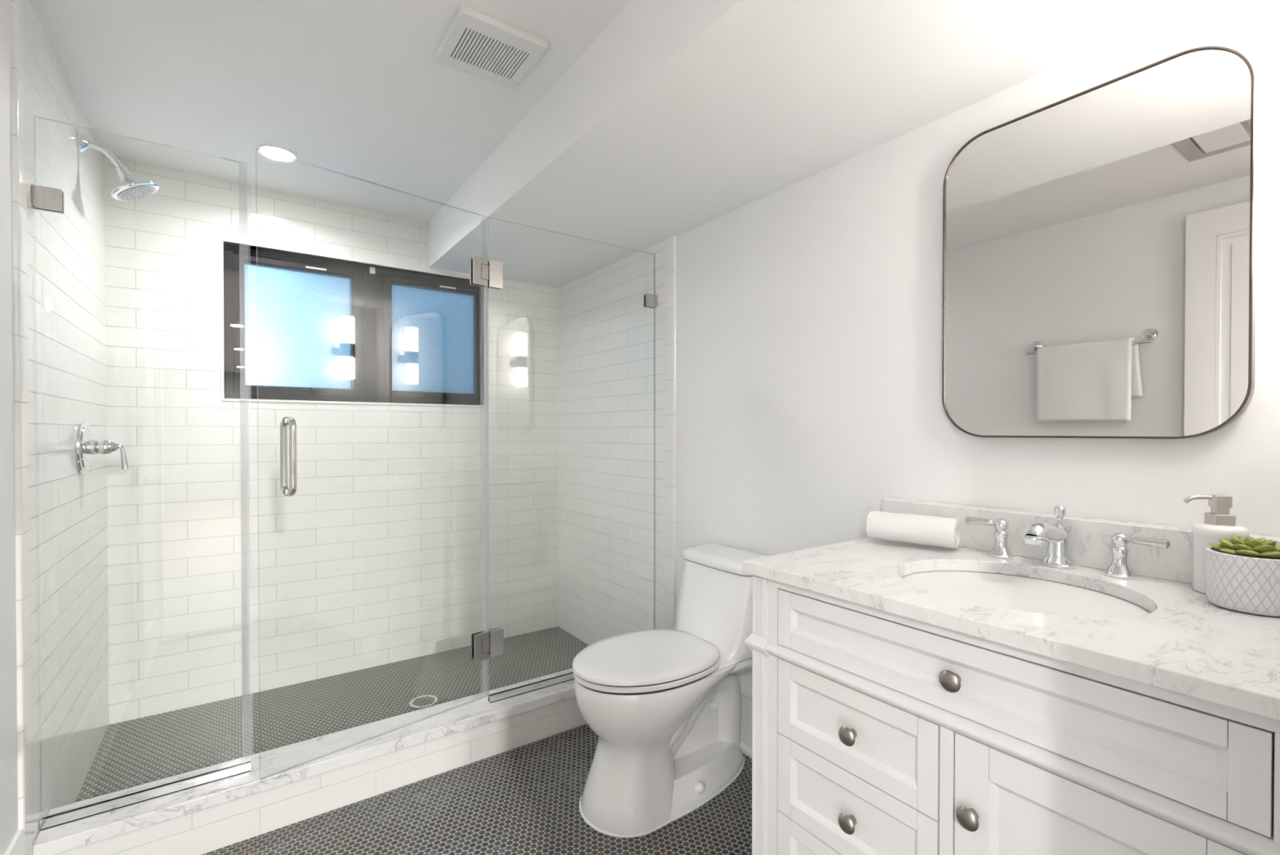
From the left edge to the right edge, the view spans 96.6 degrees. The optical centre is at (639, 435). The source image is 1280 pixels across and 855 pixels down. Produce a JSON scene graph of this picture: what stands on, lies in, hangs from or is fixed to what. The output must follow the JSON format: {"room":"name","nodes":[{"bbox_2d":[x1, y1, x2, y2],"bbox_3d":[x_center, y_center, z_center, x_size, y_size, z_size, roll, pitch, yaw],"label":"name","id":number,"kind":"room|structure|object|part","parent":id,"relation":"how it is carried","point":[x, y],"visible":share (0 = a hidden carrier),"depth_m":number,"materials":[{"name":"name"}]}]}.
{"room":"bathroom","nodes":[
{"label":"bathroom","id":0,"kind":"room"},
{"bbox_2d":[0,0,17,854],"bbox_3d":[-0.931,0.005,0.482,0.114,2.361,2.060,0,1,-35],"label":"wall","id":1,"kind":"structure","parent":0,"point":[8,674],"depth_m":1.29,"materials":[{"name":"white paint"}]},
{"bbox_2d":[4,828,30,854],"bbox_3d":[-1.099,1.055,0.853,0.028,0.255,1.205,0,1,-35],"label":"baseboard","id":2,"kind":"structure","parent":1,"relation":"attached to","point":[20,843],"depth_m":1.31,"materials":[{"name":"white paint"}]},
{"bbox_2d":[24,0,109,843],"bbox_3d":[-1.836,-0.006,1.771,0.120,2.361,1.090,0,1,-35],"label":"tiled wall","id":3,"kind":"structure","parent":0,"point":[66,251],"depth_m":1.68,"materials":[{"name":"white tile"}]},
{"bbox_2d":[9,0,32,854],"bbox_3d":[-1.479,0.047,1.355,0.024,2.261,0.065,0,1,-35],"label":"trim","id":4,"kind":"structure","parent":3,"relation":"attached to","point":[18,104],"depth_m":1.34,"materials":[{"name":"tile"}]},
{"bbox_2d":[75,419,129,474],"bbox_3d":[-1.785,0.036,1.905,0.117,0.180,0.180,0,1,-35],"label":"shower valve","id":5,"kind":"object","parent":3,"relation":"attached to","point":[86,446],"visible":1,"depth_m":1.87,"materials":[{"name":"silver metal"}]},
{"bbox_3d":[-1.754,0.068,1.931,0.038,0.087,0.021,0,1,-35],"label":"lever","id":6,"kind":"part","parent":5,"relation":"part of","materials":[{"name":"silver metal"}]},
{"bbox_2d":[76,130,159,200],"bbox_3d":[-1.748,-0.897,1.919,0.202,0.198,0.138,0,1,-35],"label":"shower","id":7,"kind":"object","parent":3,"relation":"attached to","point":[131,188],"visible":1,"depth_m":1.91,"materials":[{"name":"silver metal"}]},
{"bbox_3d":[-1.780,-0.931,1.898,0.107,0.084,0.022,0,1,-33],"label":"arm","id":8,"kind":"part","parent":7,"relation":"part of","materials":[{"name":"silver metal"}]},
{"bbox_2d":[28,0,631,222],"bbox_3d":[-0.425,-1.135,1.568,2.203,0.100,3.270,0,1,-35],"label":"ceiling","id":9,"kind":"structure","parent":0,"point":[357,90],"depth_m":1.78,"materials":[{"name":"white paint"}]},
{"bbox_2d":[256,144,297,162],"bbox_3d":[-1.397,-1.088,2.199,0.136,0.006,0.136,0,1,-35],"label":"recessed light","id":10,"kind":"object","parent":9,"relation":"in","point":[276,153],"visible":1,"depth_m":2.19,"materials":[{"name":"white plastic"}]},
{"bbox_2d":[260,146,293,160],"bbox_3d":[-1.397,-1.089,2.199,0.108,0.003,0.108,0,1,-35],"label":"diffuser","id":11,"kind":"object","parent":10,"relation":"attached to","point":[276,153],"depth_m":2.20,"materials":[{"name":"white plastic"}]},
{"bbox_2d":[435,5,548,88],"bbox_3d":[-0.419,-1.077,1.602,0.248,0.016,0.246,0,1,-35],"label":"ceiling vent","id":12,"kind":"object","parent":9,"relation":"in","point":[476,43],"visible":1,"depth_m":1.58,"materials":[{"name":"white plastic"}]},
{"bbox_2d":[104,156,558,724],"bbox_3d":[-1.327,-0.016,2.857,2.203,2.361,0.140,0,1,-35],"label":"wall","id":13,"kind":"structure","parent":0,"point":[405,532],"depth_m":2.59,"materials":[{"name":"white tile"}]},
{"bbox_2d":[219,238,486,407],"bbox_3d":[-1.348,-0.501,2.820,1.169,0.696,0.119,0,1,-35],"label":"window","id":14,"kind":"structure","parent":13,"relation":"in","point":[310,330],"depth_m":2.78,"materials":[{"name":"black plastic"}]},
{"bbox_3d":[-1.598,-0.502,2.684,0.447,0.562,0.006,0,1,-35],"label":"pane","id":15,"kind":"part","parent":14,"relation":"part of","materials":[{"name":"clear glass"}]},
{"bbox_3d":[-1.586,-0.500,2.682,0.537,0.624,0.052,0,1,-35],"label":"sash","id":16,"kind":"part","parent":14,"relation":"part of","materials":[{"name":"black plastic"}]},
{"bbox_3d":[-1.105,-0.503,3.020,0.490,0.624,0.052,0,1,-35],"label":"sash","id":17,"kind":"part","parent":14,"relation":"part of","materials":[{"name":"black plastic"}]},
{"bbox_3d":[-1.096,-0.505,3.038,0.449,0.562,0.006,0,1,-35],"label":"pane","id":18,"kind":"part","parent":14,"relation":"part of","materials":[{"name":"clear glass"}]},
{"bbox_2d":[75,626,589,802],"bbox_3d":[-1.059,1.180,2.488,2.163,0.095,0.990,0,1,-35],"label":"floor","id":19,"kind":"structure","parent":0,"point":[132,753],"depth_m":2.35,"materials":[{"name":"tile"}]},
{"bbox_2d":[409,694,437,707],"bbox_3d":[-0.922,1.131,2.433,0.113,0.004,0.113,0,1,-35],"label":"shower drain","id":20,"kind":"object","parent":19,"relation":"on","point":[425,700],"visible":1,"depth_m":2.43,"materials":[{"name":"white metal"}]},
{"bbox_2d":[201,724,751,854],"bbox_3d":[-0.094,1.210,1.119,2.163,0.060,2.120,0,1,-35],"label":"floor","id":21,"kind":"structure","parent":0,"point":[524,799],"depth_m":1.75,"materials":[{"name":"tile"}]},
{"bbox_2d":[32,667,586,854],"bbox_3d":[-0.739,1.086,2.032,1.963,0.172,0.173,0,1,-35],"label":"shower curb","id":22,"kind":"object","parent":21,"relation":"on","point":[287,784],"visible":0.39,"depth_m":1.78,"materials":[{"name":"white stone"}]},
{"bbox_2d":[31,164,253,830],"bbox_3d":[-1.352,0.096,1.583,0.452,1.815,0.040,0,1,-35],"label":"shower frame","id":23,"kind":"object","parent":22,"relation":"on","point":[43,198],"visible":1,"depth_m":1.54,"materials":[{"name":"silver metal"}]},
{"bbox_3d":[-1.354,0.089,1.582,0.443,1.801,0.010,0,1,-35],"label":"glass","id":24,"kind":"part","parent":23,"relation":"part of","materials":[{"name":"clear glass"}]},
{"bbox_2d":[280,255,488,662],"bbox_3d":[-0.826,0.084,1.877,0.115,1.796,0.730,1,1,45],"label":"shower door","id":25,"kind":"structure","parent":22,"relation":"on","point":[478,265],"depth_m":1.70,"materials":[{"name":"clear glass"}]},
{"bbox_3d":[-1.052,0.059,1.692,0.052,0.233,0.025,1,1,45],"label":"pull handle","id":26,"kind":"part","parent":25,"relation":"part of","materials":[{"name":"silver metal"}]},
{"bbox_3d":[-1.008,0.059,1.648,0.052,0.233,0.025,1,1,45],"label":"pull handle","id":27,"kind":"part","parent":25,"relation":"part of","materials":[{"name":"silver metal"}]},
{"bbox_2d":[487,259,657,702],"bbox_3d":[-0.250,0.089,2.360,0.776,1.815,0.040,0,1,-35],"label":"brackets","id":28,"kind":"object","parent":22,"relation":"on","point":[495,268],"visible":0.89,"depth_m":2.16,"materials":[{"name":"silver metal"}]},
{"bbox_3d":[-0.545,-0.607,2.145,0.053,0.101,0.023,0,1,-35],"label":"hinge plate","id":29,"kind":"part","parent":28,"relation":"part of","materials":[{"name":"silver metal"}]},
{"bbox_3d":[-0.545,0.778,2.158,0.053,0.101,0.023,0,1,-35],"label":"hinge plate","id":30,"kind":"part","parent":28,"relation":"part of","materials":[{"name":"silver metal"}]},
{"bbox_2d":[572,542,766,837],"bbox_3d":[0.099,0.799,1.918,0.698,0.748,0.398,0,1,-35],"label":"toilet","id":31,"kind":"object","parent":21,"relation":"on","point":[663,751],"visible":1,"depth_m":1.80,"materials":[{"name":"white ceramic"}]},
{"bbox_3d":[0.017,0.711,1.860,0.497,0.026,0.378,0,1,-35],"label":"lid","id":32,"kind":"part","parent":31,"relation":"part of","materials":[{"name":"white plastic"}]},
{"bbox_3d":[0.019,0.736,1.861,0.498,0.018,0.378,0,1,-35],"label":"seat","id":33,"kind":"part","parent":31,"relation":"part of","materials":[{"name":"white plastic"}]},
{"bbox_3d":[0.065,0.961,1.896,0.600,0.424,0.380,0,1,-35],"label":"bowl","id":34,"kind":"part","parent":31,"relation":"part of","materials":[{"name":"white ceramic"}]},
{"bbox_3d":[0.249,0.646,2.023,0.331,0.361,0.384,0,1,-35],"label":"tank","id":35,"kind":"part","parent":31,"relation":"part of","materials":[{"name":"white ceramic"}]},
{"bbox_3d":[0.313,0.443,2.066,0.174,0.038,0.398,0,1,-35],"label":"tank lid","id":36,"kind":"part","parent":31,"relation":"part of","materials":[{"name":"white ceramic"}]},
{"bbox_2d":[744,570,1279,854],"bbox_3d":[0.722,0.745,1.104,0.582,0.870,0.881,0,1,-35],"label":"vanity cabinet","id":37,"kind":"object","parent":21,"relation":"on","point":[875,731],"visible":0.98,"depth_m":0.93,"materials":[{"name":"white paint"}]},
{"bbox_3d":[0.289,0.743,1.297,0.056,0.870,0.040,0,1,-35],"label":"corner post","id":38,"kind":"part","parent":37,"relation":"part of","materials":[{"name":"white paint"}]},
{"bbox_3d":[0.404,0.903,1.106,0.009,0.102,0.278,0,1,-35],"label":"panel","id":39,"kind":"part","parent":37,"relation":"part of","materials":[{"name":"white paint"}]},
{"bbox_3d":[0.406,0.903,1.107,0.015,0.170,0.348,0,1,-35],"label":"drawer","id":40,"kind":"part","parent":37,"relation":"part of","materials":[{"name":"white paint"}]},
{"bbox_3d":[0.396,0.734,1.083,0.027,0.035,0.035,0,1,-35],"label":"knob","id":41,"kind":"part","parent":37,"relation":"part of","materials":[{"name":"grey metal"}]},
{"bbox_3d":[0.396,0.567,1.082,0.027,0.035,0.035,0,1,-35],"label":"knob","id":42,"kind":"part","parent":37,"relation":"part of","materials":[{"name":"grey metal"}]},
{"bbox_3d":[0.404,0.732,1.104,0.009,0.100,0.278,0,1,-35],"label":"panel","id":43,"kind":"part","parent":37,"relation":"part of","materials":[{"name":"white paint"}]},
{"bbox_3d":[0.404,0.565,1.103,0.009,0.094,0.278,0,1,-35],"label":"panel","id":44,"kind":"part","parent":37,"relation":"part of","materials":[{"name":"white paint"}]},
{"bbox_3d":[0.406,0.732,1.105,0.015,0.168,0.348,0,1,-35],"label":"drawer","id":45,"kind":"part","parent":37,"relation":"part of","materials":[{"name":"white paint"}]},
{"bbox_3d":[0.406,0.565,1.104,0.015,0.162,0.348,0,1,-35],"label":"drawer","id":46,"kind":"part","parent":37,"relation":"part of","materials":[{"name":"white paint"}]},
{"bbox_3d":[0.505,0.396,0.925,0.027,0.035,0.035,0,1,-35],"label":"knob","id":47,"kind":"part","parent":37,"relation":"part of","materials":[{"name":"grey metal"}]},
{"bbox_3d":[0.522,0.604,0.904,0.027,0.035,0.035,0,1,-35],"label":"knob","id":48,"kind":"part","parent":37,"relation":"part of","materials":[{"name":"grey metal"}]},
{"bbox_3d":[0.513,0.394,0.947,0.009,0.052,0.654,0,1,-35],"label":"panel","id":49,"kind":"part","parent":37,"relation":"part of","materials":[{"name":"white paint"}]},
{"bbox_2d":[742,497,1279,720],"bbox_3d":[0.746,0.246,1.095,0.615,0.127,0.922,0,1,-35],"label":"countertop","id":50,"kind":"structure","parent":37,"relation":"on","point":[1188,644],"depth_m":1.00,"materials":[{"name":"white stone"}]},
{"bbox_2d":[866,511,960,548],"bbox_3d":[0.694,0.237,1.452,0.212,0.077,0.084,0,1,41],"label":"rolled towel","id":51,"kind":"object","parent":50,"relation":"on","point":[926,530],"visible":1,"depth_m":1.42,"materials":[{"name":"white fabric"}]},
{"bbox_2d":[966,505,1170,578],"bbox_3d":[0.861,0.216,1.211,0.180,0.130,0.372,0,1,-35],"label":"faucet","id":52,"kind":"object","parent":50,"relation":"on","point":[1057,533],"visible":1,"depth_m":1.21,"materials":[{"name":"silver metal"}]},
{"bbox_3d":[0.819,0.205,1.368,0.019,0.019,0.066,0,1,-35],"label":"lever","id":53,"kind":"part","parent":52,"relation":"part of","materials":[{"name":"silver metal"}]},
{"bbox_3d":[0.846,0.237,1.335,0.053,0.088,0.053,0,1,-35],"label":"handle","id":54,"kind":"part","parent":52,"relation":"part of","materials":[{"name":"silver metal"}]},
{"bbox_3d":[0.864,0.229,1.207,0.180,0.105,0.062,0,1,-35],"label":"spout","id":55,"kind":"part","parent":52,"relation":"part of","materials":[{"name":"silver metal"}]},
{"bbox_3d":[0.914,0.170,1.241,0.023,0.039,0.023,0,1,-35],"label":"lift knob","id":56,"kind":"part","parent":52,"relation":"part of","materials":[{"name":"silver metal"}]},
{"bbox_3d":[0.972,0.238,1.155,0.053,0.088,0.053,0,1,-35],"label":"handle","id":57,"kind":"part","parent":52,"relation":"part of","materials":[{"name":"silver metal"}]},
{"bbox_3d":[0.994,0.207,1.118,0.019,0.019,0.066,0,1,-35],"label":"lever","id":58,"kind":"part","parent":52,"relation":"part of","materials":[{"name":"silver metal"}]},
{"bbox_2d":[1182,493,1248,593],"bbox_3d":[1.048,0.195,1.036,0.073,0.176,0.080,0,1,-35],"label":"soap dispenser","id":59,"kind":"object","parent":50,"relation":"on","point":[1217,523],"visible":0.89,"depth_m":1.03,"materials":[{"name":"white ceramic"}]},
{"bbox_2d":[1191,522,1248,593],"bbox_3d":[1.050,0.221,1.033,0.073,0.124,0.073,0,1,-35],"label":"bottle","id":60,"kind":"object","parent":59,"relation":"attached to","point":[1203,533],"depth_m":1.03,"materials":[{"name":"white ceramic"}]},
{"bbox_2d":[1205,534,1279,616],"bbox_3d":[1.011,0.225,0.942,0.109,0.118,0.109,0,1,-35],"label":"succulent planter","id":61,"kind":"object","parent":50,"relation":"on","point":[1242,574],"visible":1,"depth_m":0.92,"materials":[{"name":"ceramic"}]},
{"bbox_3d":[0.621,0.739,0.797,0.009,0.400,0.246,0,1,-35],"label":"panel","id":62,"kind":"part","parent":37,"relation":"part of","materials":[{"name":"white paint"}]},
{"bbox_3d":[0.623,0.739,0.798,0.015,0.504,0.350,0,1,-35],"label":"door","id":63,"kind":"part","parent":37,"relation":"part of","materials":[{"name":"white paint"}]},
{"bbox_2d":[557,240,665,644],"bbox_3d":[-0.133,-0.017,2.971,0.120,2.361,1.090,0,1,-35],"label":"tiled wall","id":64,"kind":"structure","parent":0,"point":[611,347],"depth_m":2.88,"materials":[{"name":"white tile"}]},
{"bbox_2d":[665,235,675,628],"bbox_3d":[0.139,0.152,2.497,0.024,2.031,0.065,0,1,-35],"label":"trim","id":65,"kind":"structure","parent":64,"relation":"attached to","point":[670,242],"depth_m":2.48,"materials":[{"name":"tile"}]},
{"bbox_2d":[428,0,1204,288],"bbox_3d":[0.090,-0.973,1.908,0.743,0.230,3.030,0,1,-35],"label":"ceiling","id":66,"kind":"structure","parent":0,"point":[680,116],"depth_m":1.50,"materials":[{"name":"white paint"}]},
{"bbox_2d":[675,0,1279,683],"bbox_3d":[0.777,-0.006,1.685,0.114,2.361,2.060,0,1,-35],"label":"wall","id":67,"kind":"structure","parent":0,"point":[809,311],"depth_m":1.68,"materials":[{"name":"white paint"}]},
{"bbox_2d":[710,676,751,757],"bbox_3d":[0.700,1.047,1.681,0.028,0.255,1.925,0,1,-35],"label":"baseboard","id":68,"kind":"structure","parent":67,"relation":"attached to","point":[745,745],"depth_m":2.11,"materials":[{"name":"white paint"}]},
{"bbox_2d":[882,497,1279,583],"bbox_3d":[0.975,0.231,1.256,0.055,0.101,0.922,0,1,-35],"label":"backsplash","id":69,"kind":"structure","parent":67,"relation":"attached to","point":[1091,544],"depth_m":1.23,"materials":[{"name":"white stone"}]},
{"bbox_2d":[942,46,1257,438],"bbox_3d":[0.970,-0.376,1.280,0.030,0.760,0.562,0,1,-35],"label":"wall mirror","id":70,"kind":"object","parent":67,"relation":"attached to","point":[1100,242],"visible":1,"depth_m":1.21,"materials":[{"name":"grey metal"}]}
]}

